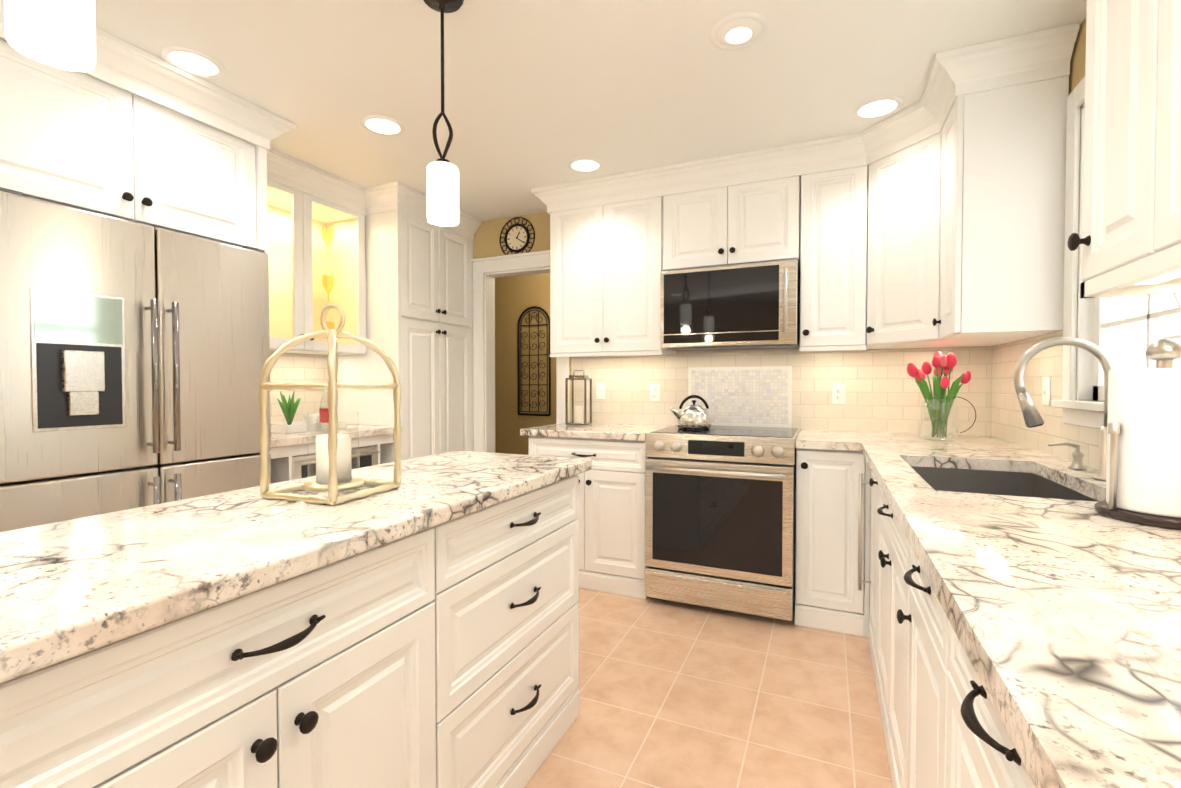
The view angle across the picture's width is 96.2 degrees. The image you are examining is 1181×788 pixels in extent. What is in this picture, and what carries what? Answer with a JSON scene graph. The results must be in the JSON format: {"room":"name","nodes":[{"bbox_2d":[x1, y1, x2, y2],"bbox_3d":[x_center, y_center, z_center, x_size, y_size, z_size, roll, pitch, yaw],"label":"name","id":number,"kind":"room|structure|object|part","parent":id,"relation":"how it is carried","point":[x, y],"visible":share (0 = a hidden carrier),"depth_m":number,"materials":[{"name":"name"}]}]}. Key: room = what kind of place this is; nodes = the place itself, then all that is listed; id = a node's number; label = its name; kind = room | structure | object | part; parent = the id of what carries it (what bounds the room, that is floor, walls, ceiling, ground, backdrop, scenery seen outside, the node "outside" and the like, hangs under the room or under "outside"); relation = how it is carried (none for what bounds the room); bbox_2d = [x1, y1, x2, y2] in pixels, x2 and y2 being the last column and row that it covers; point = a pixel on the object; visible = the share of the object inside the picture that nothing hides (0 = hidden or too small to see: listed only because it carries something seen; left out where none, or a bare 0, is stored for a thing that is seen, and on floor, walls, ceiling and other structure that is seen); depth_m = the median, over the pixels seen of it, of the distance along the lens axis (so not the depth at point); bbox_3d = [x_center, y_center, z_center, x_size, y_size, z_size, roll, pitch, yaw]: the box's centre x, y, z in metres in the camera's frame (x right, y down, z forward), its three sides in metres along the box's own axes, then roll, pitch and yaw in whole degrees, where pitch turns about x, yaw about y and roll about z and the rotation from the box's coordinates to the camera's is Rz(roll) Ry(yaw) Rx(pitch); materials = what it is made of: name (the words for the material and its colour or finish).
{"room":"kitchen","nodes":[
{"label":"kitchen","id":0,"kind":"room"},
{"bbox_2d":[270,352,328,422],"bbox_3d":[-2.717,-0.067,1.768,0.128,2.440,6.040,0,1,24],"label":"wall","id":1,"kind":"structure","parent":0,"point":[295,368],"depth_m":3.45,"materials":[{"name":"tile"}]},
{"bbox_2d":[0,0,481,240],"bbox_3d":[-1.724,-1.236,2.856,0.793,0.139,2.958,0,1,24],"label":"crown molding","id":2,"kind":"structure","parent":1,"relation":"attached to","point":[125,65],"depth_m":2.36,"materials":[{"name":"white wood"}]},
{"bbox_2d":[267,179,365,354],"bbox_3d":[-1.819,-0.783,3.150,0.388,1.051,0.916,0,1,24],"label":"upper cabinet","id":3,"kind":"object","parent":1,"relation":"attached to","point":[316,249],"visible":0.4,"depth_m":3.34,"materials":[{"name":"white"}]},
{"bbox_2d":[495,273,555,454],"bbox_3d":[0.174,-0.127,5.088,5.665,2.440,0.120,0,1,24],"label":"wall","id":4,"kind":"structure","parent":0,"point":[516,297],"depth_m":5.38,"materials":[{"name":"beige paint"}]},
{"bbox_2d":[517,306,550,415],"bbox_3d":[-0.570,-0.332,5.336,0.382,1.102,0.022,0,1,24],"label":"art","id":5,"kind":"object","parent":4,"relation":"attached to","point":[519,325],"visible":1,"depth_m":5.34,"materials":[{"name":"black metal"}]},
{"bbox_2d":[95,0,1086,220],"bbox_3d":[-1.280,-1.337,1.804,5.665,0.100,7.320,0,1,24],"label":"ceiling","id":6,"kind":"structure","parent":0,"point":[540,93],"depth_m":2.12,"materials":[{"name":"white paint"}]},
{"bbox_2d":[4,0,95,71],"bbox_3d":[-0.854,-0.904,0.834,0.135,0.730,0.135,0,1,24],"label":"pendant light","id":7,"kind":"object","parent":6,"relation":"hanging from","point":[60,34],"visible":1,"depth_m":0.83,"materials":[{"name":"white glass"}]},
{"bbox_2d":[160,46,224,78],"bbox_3d":[-1.549,-1.288,2.067,0.204,0.007,0.204,0,1,24],"label":"recessed light","id":8,"kind":"object","parent":6,"relation":"in","point":[203,65],"visible":1,"depth_m":2.06,"materials":[{"name":"white paint"}]},
{"bbox_2d":[360,115,404,135],"bbox_3d":[-1.007,-1.298,2.570,0.204,0.007,0.204,0,1,24],"label":"recessed light","id":9,"kind":"object","parent":6,"relation":"in","point":[385,125],"visible":1,"depth_m":2.56,"materials":[{"name":"white paint"}]},
{"bbox_2d":[423,0,463,226],"bbox_3d":[-0.476,-0.920,1.705,0.135,0.730,0.135,0,1,24],"label":"pendant light","id":10,"kind":"object","parent":6,"relation":"hanging from","point":[442,172],"visible":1,"depth_m":1.69,"materials":[{"name":"white glass"}]},
{"bbox_2d":[568,158,602,172],"bbox_3d":[-0.029,-1.306,3.032,0.204,0.007,0.204,0,1,24],"label":"recessed light","id":11,"kind":"object","parent":6,"relation":"in","point":[585,165],"visible":1,"depth_m":3.02,"materials":[{"name":"white paint"}]},
{"bbox_2d":[709,12,768,50],"bbox_3d":[0.528,-1.282,1.886,0.204,0.014,0.204,0,1,24],"label":"recessed light","id":12,"kind":"object","parent":6,"relation":"in","point":[743,29],"visible":1,"depth_m":1.87,"materials":[{"name":"white paint"}]},
{"bbox_2d":[853,96,902,119],"bbox_3d":[1.303,-1.294,2.405,0.204,0.007,0.204,0,1,24],"label":"recessed light","id":13,"kind":"object","parent":6,"relation":"in","point":[873,108],"visible":1,"depth_m":2.40,"materials":[{"name":"white paint"}]},
{"bbox_2d":[525,588,892,787],"bbox_3d":[-1.280,1.202,1.851,5.665,0.100,7.320,0,1,24],"label":"floor","id":14,"kind":"structure","parent":0,"point":[674,694],"depth_m":1.96,"materials":[{"name":"tile"}]},
{"bbox_2d":[0,38,269,452],"bbox_3d":[-2.063,-0.071,2.136,0.778,2.436,1.155,0,1,24],"label":"wall cabinet","id":15,"kind":"object","parent":14,"relation":"on","point":[81,141],"visible":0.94,"depth_m":2.02,"materials":[{"name":"white wood"}]},
{"bbox_2d":[0,187,270,531],"bbox_3d":[-1.944,0.246,2.164,0.761,1.800,0.897,0,1,24],"label":"fridge","id":16,"kind":"object","parent":14,"relation":"on","point":[134,356],"visible":0.67,"depth_m":1.92,"materials":[{"name":"silver metal"}]},
{"bbox_2d":[0,467,591,787],"bbox_3d":[-0.762,0.733,0.911,0.588,0.874,2.400,0,1,24],"label":"kitchen island","id":17,"kind":"object","parent":14,"relation":"on","point":[418,627],"depth_m":0.99,"materials":[{"name":"white wood"}]},
{"bbox_2d":[0,451,591,674],"bbox_3d":[-0.780,0.274,0.910,0.610,0.040,2.500,0,1,24],"label":"island countertop","id":18,"kind":"structure","parent":17,"relation":"on","point":[65,585],"depth_m":0.91,"materials":[{"name":"white stone"}]},
{"bbox_2d":[259,304,401,504],"bbox_3d":[-0.637,0.012,1.312,0.231,0.471,0.231,0,1,20],"label":"lantern","id":19,"kind":"object","parent":18,"relation":"on","point":[334,466],"visible":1,"depth_m":1.27,"materials":[{"name":"beige wood"}]},
{"bbox_2d":[270,424,401,483],"bbox_3d":[-1.688,0.671,3.118,0.676,0.915,0.920,0,1,24],"label":"base cabinet","id":20,"kind":"object","parent":14,"relation":"on","point":[289,457],"visible":0.25,"depth_m":2.86,"materials":[{"name":"white wood"}]},
{"bbox_2d":[271,389,346,432],"bbox_3d":[-1.663,0.072,3.129,0.368,0.280,0.400,0,1,24],"label":"serving tray","id":21,"kind":"object","parent":20,"relation":"on","point":[289,410],"visible":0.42,"depth_m":3.04,"materials":[{"name":"white"}]},
{"bbox_2d":[337,210,473,459],"bbox_3d":[-1.346,-0.104,3.893,0.658,2.436,0.796,0,1,24],"label":"pantry","id":22,"kind":"object","parent":14,"relation":"on","point":[419,302],"visible":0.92,"depth_m":3.59,"materials":[{"name":"white wood"}]},
{"bbox_2d":[524,435,647,598],"bbox_3d":[0.091,0.688,3.357,0.755,0.874,0.632,0,1,24],"label":"base cabinet","id":23,"kind":"object","parent":14,"relation":"on","point":[611,518],"depth_m":3.01,"materials":[{"name":"white wood"}]},
{"bbox_2d":[520,423,671,442],"bbox_3d":[0.067,0.229,3.344,0.795,0.040,0.646,0,1,24],"label":"countertop","id":24,"kind":"structure","parent":23,"relation":"on","point":[635,433],"depth_m":3.14,"materials":[{"name":"white stone"}]},
{"bbox_2d":[565,370,591,425],"bbox_3d":[-0.078,0.022,3.549,0.142,0.366,0.142,0,1,16],"label":"lantern","id":25,"kind":"object","parent":24,"relation":"on","point":[576,413],"visible":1,"depth_m":3.52,"materials":[{"name":"silver metal"}]},
{"bbox_2d":[645,425,800,620],"bbox_3d":[0.757,0.669,2.984,0.759,0.924,0.750,0,1,24],"label":"range","id":26,"kind":"object","parent":14,"relation":"on","point":[720,517],"visible":1,"depth_m":2.69,"materials":[{"name":"silver metal"}]},
{"bbox_2d":[669,395,710,429],"bbox_3d":[0.600,0.105,3.139,0.227,0.198,0.200,0,1,24],"label":"kettle","id":27,"kind":"object","parent":26,"relation":"on","point":[693,417],"visible":1,"depth_m":3.07,"materials":[{"name":"silver metal"}]},
{"bbox_2d":[795,447,867,636],"bbox_3d":[1.283,0.698,2.825,0.325,0.874,0.632,0,1,24],"label":"base cabinet","id":28,"kind":"object","parent":14,"relation":"on","point":[832,486],"depth_m":2.55,"materials":[{"name":"white wood"}]},
{"bbox_2d":[796,431,859,450],"bbox_3d":[1.259,0.239,2.812,0.285,0.040,0.646,0,1,24],"label":"countertop","id":29,"kind":"structure","parent":28,"relation":"on","point":[807,440],"depth_m":2.57,"materials":[{"name":"white stone"}]},
{"bbox_2d":[856,431,1079,474],"bbox_3d":[1.596,0.246,2.430,0.641,0.040,1.071,0,1,24],"label":"countertop","id":30,"kind":"structure","parent":28,"relation":"on","point":[885,449],"depth_m":2.04,"materials":[{"name":"white stone"}]},
{"bbox_2d":[907,351,975,440],"bbox_3d":[1.710,0.006,2.587,0.293,0.433,0.250,0,1,24],"label":"tulip vase","id":31,"kind":"object","parent":30,"relation":"on","point":[939,413],"visible":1,"depth_m":2.57,"materials":[{"name":"clear glass"}]},
{"bbox_2d":[1047,442,1086,469],"bbox_3d":[1.534,0.197,1.706,0.098,0.083,0.044,0,1,24],"label":"soap dispenser","id":32,"kind":"object","parent":30,"relation":"on","point":[1077,455],"visible":1,"depth_m":1.69,"materials":[{"name":"silver metal"}]},
{"bbox_2d":[872,515,899,787],"bbox_3d":[1.233,0.829,1.583,0.605,0.656,0.850,0,1,24],"label":"base cabinet","id":33,"kind":"object","parent":14,"relation":"on","point":[885,533],"depth_m":1.72,"materials":[{"name":"white wood"}]},
{"bbox_2d":[900,535,931,787],"bbox_3d":[0.969,0.731,0.987,0.605,0.874,0.450,0,1,24],"label":"base cabinet","id":34,"kind":"object","parent":14,"relation":"on","point":[915,597],"depth_m":1.24,"materials":[{"name":"white wood"}]},
{"bbox_2d":[864,463,1083,658],"bbox_3d":[1.488,0.710,2.152,0.605,0.874,0.400,0,1,24],"label":"base cabinet","id":35,"kind":"object","parent":14,"relation":"on","point":[882,478],"depth_m":2.29,"materials":[{"name":"white wood"}]},
{"bbox_2d":[932,599,1031,787],"bbox_3d":[0.755,0.740,0.508,0.605,0.874,0.600,0,1,24],"label":"base cabinet","id":36,"kind":"object","parent":14,"relation":"on","point":[970,749],"depth_m":0.82,"materials":[{"name":"white wood"}]},
{"bbox_2d":[888,487,1180,787],"bbox_3d":[0.567,0.288,0.123,0.641,0.040,2.500,0,1,24],"label":"countertop","id":37,"kind":"structure","parent":36,"relation":"on","point":[1065,614],"depth_m":0.61,"materials":[{"name":"white stone"}]},
{"bbox_2d":[1013,337,1115,480],"bbox_3d":[1.366,0.038,1.509,0.252,0.408,0.110,0,1,24],"label":"faucet","id":38,"kind":"object","parent":37,"relation":"on","point":[1032,417],"visible":0.79,"depth_m":1.53,"materials":[{"name":"silver metal"}]},
{"bbox_2d":[1094,338,1180,529],"bbox_3d":[1.143,0.070,1.056,0.196,0.361,0.196,0,1,24],"label":"paper towel holder","id":39,"kind":"object","parent":37,"relation":"on","point":[1143,480],"visible":1,"depth_m":1.03,"materials":[{"name":"white paper"}]},
{"bbox_2d":[473,212,991,590],"bbox_3d":[0.339,-0.101,3.640,4.185,2.440,0.130,0,1,24],"label":"wall","id":40,"kind":"structure","parent":0,"point":[782,388],"depth_m":3.22,"materials":[{"name":"tile"}]},
{"bbox_2d":[499,217,534,254],"bbox_3d":[-0.548,-1.162,3.945,0.308,0.308,0.020,0,1,24],"label":"decorative clock","id":41,"kind":"object","parent":40,"relation":"attached to","point":[517,238],"visible":0.96,"depth_m":3.94,"materials":[{"name":"black metal"}]},
{"bbox_2d":[472,250,569,452],"bbox_3d":[-0.503,0.035,4.020,0.850,2.155,0.162,0,1,24],"label":"door frame","id":42,"kind":"structure","parent":40,"relation":"attached to","point":[484,276],"depth_m":4.09,"materials":[{"name":"white wood"}]},
{"bbox_2d":[596,383,605,398],"bbox_3d":[0.071,-0.022,3.685,0.070,0.114,0.013,0,1,24],"label":"electrical outlet","id":43,"kind":"object","parent":40,"relation":"attached to","point":[600,390],"visible":1,"depth_m":3.68,"materials":[{"name":"white plastic"}]},
{"bbox_2d":[550,196,676,356],"bbox_3d":[0.149,-0.788,3.459,0.755,1.050,0.348,0,1,24],"label":"upper cabinet","id":44,"kind":"object","parent":40,"relation":"attached to","point":[606,260],"depth_m":3.29,"materials":[{"name":"white wood"}]},
{"bbox_2d":[650,384,659,400],"bbox_3d":[0.428,-0.009,3.528,0.070,0.114,0.008,0,1,24],"label":"electrical outlet","id":45,"kind":"object","parent":40,"relation":"attached to","point":[654,392],"visible":1,"depth_m":3.52,"materials":[{"name":"white plastic"}]},
{"bbox_2d":[662,175,801,271],"bbox_3d":[0.843,-1.020,3.146,0.755,0.575,0.348,0,1,24],"label":"upper cabinet","id":46,"kind":"object","parent":40,"relation":"attached to","point":[756,222],"depth_m":2.97,"materials":[{"name":"white wood"}]},
{"bbox_2d":[660,260,799,350],"bbox_3d":[0.817,-0.488,3.095,0.745,0.450,0.459,0,1,24],"label":"over-the-range microwave","id":47,"kind":"object","parent":46,"relation":"attached to","point":[753,306],"visible":0.98,"depth_m":2.93,"materials":[{"name":"silver metal"}]},
{"bbox_2d":[798,166,865,350],"bbox_3d":[1.339,-0.779,2.929,0.320,1.050,0.348,0,1,24],"label":"upper cabinet","id":48,"kind":"object","parent":40,"relation":"attached to","point":[832,266],"depth_m":2.77,"materials":[{"name":"white wood"}]},
{"bbox_2d":[832,384,845,403],"bbox_3d":[1.442,-0.001,3.076,0.070,0.114,0.008,0,1,24],"label":"electrical outlet","id":49,"kind":"object","parent":40,"relation":"attached to","point":[838,393],"visible":1,"depth_m":3.07,"materials":[{"name":"white plastic"}]},
{"bbox_2d":[862,134,937,347],"bbox_3d":[1.491,-0.718,2.530,0.279,0.940,0.279,0,1,24],"label":"upper cabinet","id":50,"kind":"object","parent":40,"relation":"attached to","point":[902,186],"depth_m":2.52,"materials":[{"name":"white wood"}]},
{"bbox_2d":[896,463,919,486],"bbox_3d":[1.027,0.385,1.694,0.006,0.209,0.752,0,1,24],"label":"countertop","id":51,"kind":"structure","parent":0,"relation":"attached to","point":[903,479],"depth_m":1.51,"materials":[{"name":"white stone"}]},
{"bbox_2d":[991,18,1102,468],"bbox_3d":[0.988,-0.036,0.116,0.128,2.440,6.040,0,1,24],"label":"wall","id":52,"kind":"structure","parent":0,"point":[1007,422],"depth_m":2.13,"materials":[{"name":"tile"}]},
{"bbox_2d":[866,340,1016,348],"bbox_3d":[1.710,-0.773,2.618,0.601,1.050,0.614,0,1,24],"label":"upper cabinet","id":53,"kind":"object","parent":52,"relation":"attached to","point":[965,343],"depth_m":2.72,"materials":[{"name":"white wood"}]},
{"bbox_2d":[904,467,1031,494],"bbox_3d":[1.369,0.380,1.950,0.410,0.209,0.006,0,1,24],"label":"sink","id":54,"kind":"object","parent":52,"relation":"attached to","point":[1002,482],"depth_m":1.92,"materials":[{"name":"grey metal"}]},
{"bbox_2d":[934,76,1068,343],"bbox_3d":[1.640,-0.764,2.136,0.336,1.050,0.320,0,1,24],"label":"upper cabinet","id":55,"kind":"object","parent":52,"relation":"attached to","point":[952,234],"depth_m":2.00,"materials":[{"name":"white wood"}]},
{"bbox_2d":[531,22,1079,213],"bbox_3d":[0.744,-1.236,2.817,2.534,0.139,1.020,0,1,24],"label":"crown molding","id":56,"kind":"structure","parent":55,"relation":"attached to","point":[1032,57],"depth_m":2.63,"materials":[{"name":"white wood"}]},
{"bbox_2d":[1042,376,1050,405],"bbox_3d":[1.787,-0.012,2.082,0.013,0.114,0.070,0,1,24],"label":"electrical outlet","id":57,"kind":"object","parent":52,"relation":"attached to","point":[1046,387],"visible":1,"depth_m":2.07,"materials":[{"name":"white plastic"}]},
{"bbox_2d":[1032,471,1095,498],"bbox_3d":[1.407,0.388,1.525,0.006,0.209,0.752,0,1,24],"label":"sink","id":58,"kind":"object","parent":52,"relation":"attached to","point":[1041,485],"depth_m":1.69,"materials":[{"name":"grey metal"}]},
{"bbox_2d":[1051,77,1180,428],"bbox_3d":[1.538,-0.472,1.385,0.165,1.175,1.150,0,1,24],"label":"window","id":59,"kind":"structure","parent":52,"relation":"in","point":[1077,408],"depth_m":1.83,"materials":[{"name":"white"}]},
{"bbox_3d":[1.554,-0.473,1.378,0.040,1.008,0.956,0,1,24],"label":"window sash","id":60,"kind":"part","parent":59,"relation":"part of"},
{"bbox_2d":[1067,0,1180,291],"bbox_3d":[1.067,-0.740,0.851,0.336,1.050,0.250,0,1,24],"label":"upper cabinet","id":61,"kind":"object","parent":52,"relation":"attached to","point":[1132,192],"depth_m":0.95,"materials":[{"name":"white wood"}]},
{"bbox_2d":[1133,269,1180,284],"bbox_3d":[0.604,-0.192,0.038,0.040,0.016,2.070,0,1,24],"label":"under-cabinet fixture","id":62,"kind":"object","parent":61,"relation":"attached to","point":[1166,277],"visible":0.5,"depth_m":0.92,"materials":[{"name":"white"}]},
{"bbox_2d":[1135,0,1180,267],"bbox_3d":[0.906,-0.734,0.490,0.336,1.050,0.540,0,1,24],"label":"panel","id":63,"kind":"object","parent":52,"relation":"attached to","point":[1158,74],"depth_m":0.80,"materials":[{"name":"white wood"}]},
{"label":"outside","id":64,"kind":"structure","parent":0,"visible":0},
{"bbox_2d":[1124,293,1180,368],"bbox_3d":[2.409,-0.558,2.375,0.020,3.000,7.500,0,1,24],"label":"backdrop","id":65,"kind":"structure","parent":64,"point":[1164,326],"depth_m":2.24,"materials":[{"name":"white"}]}
]}

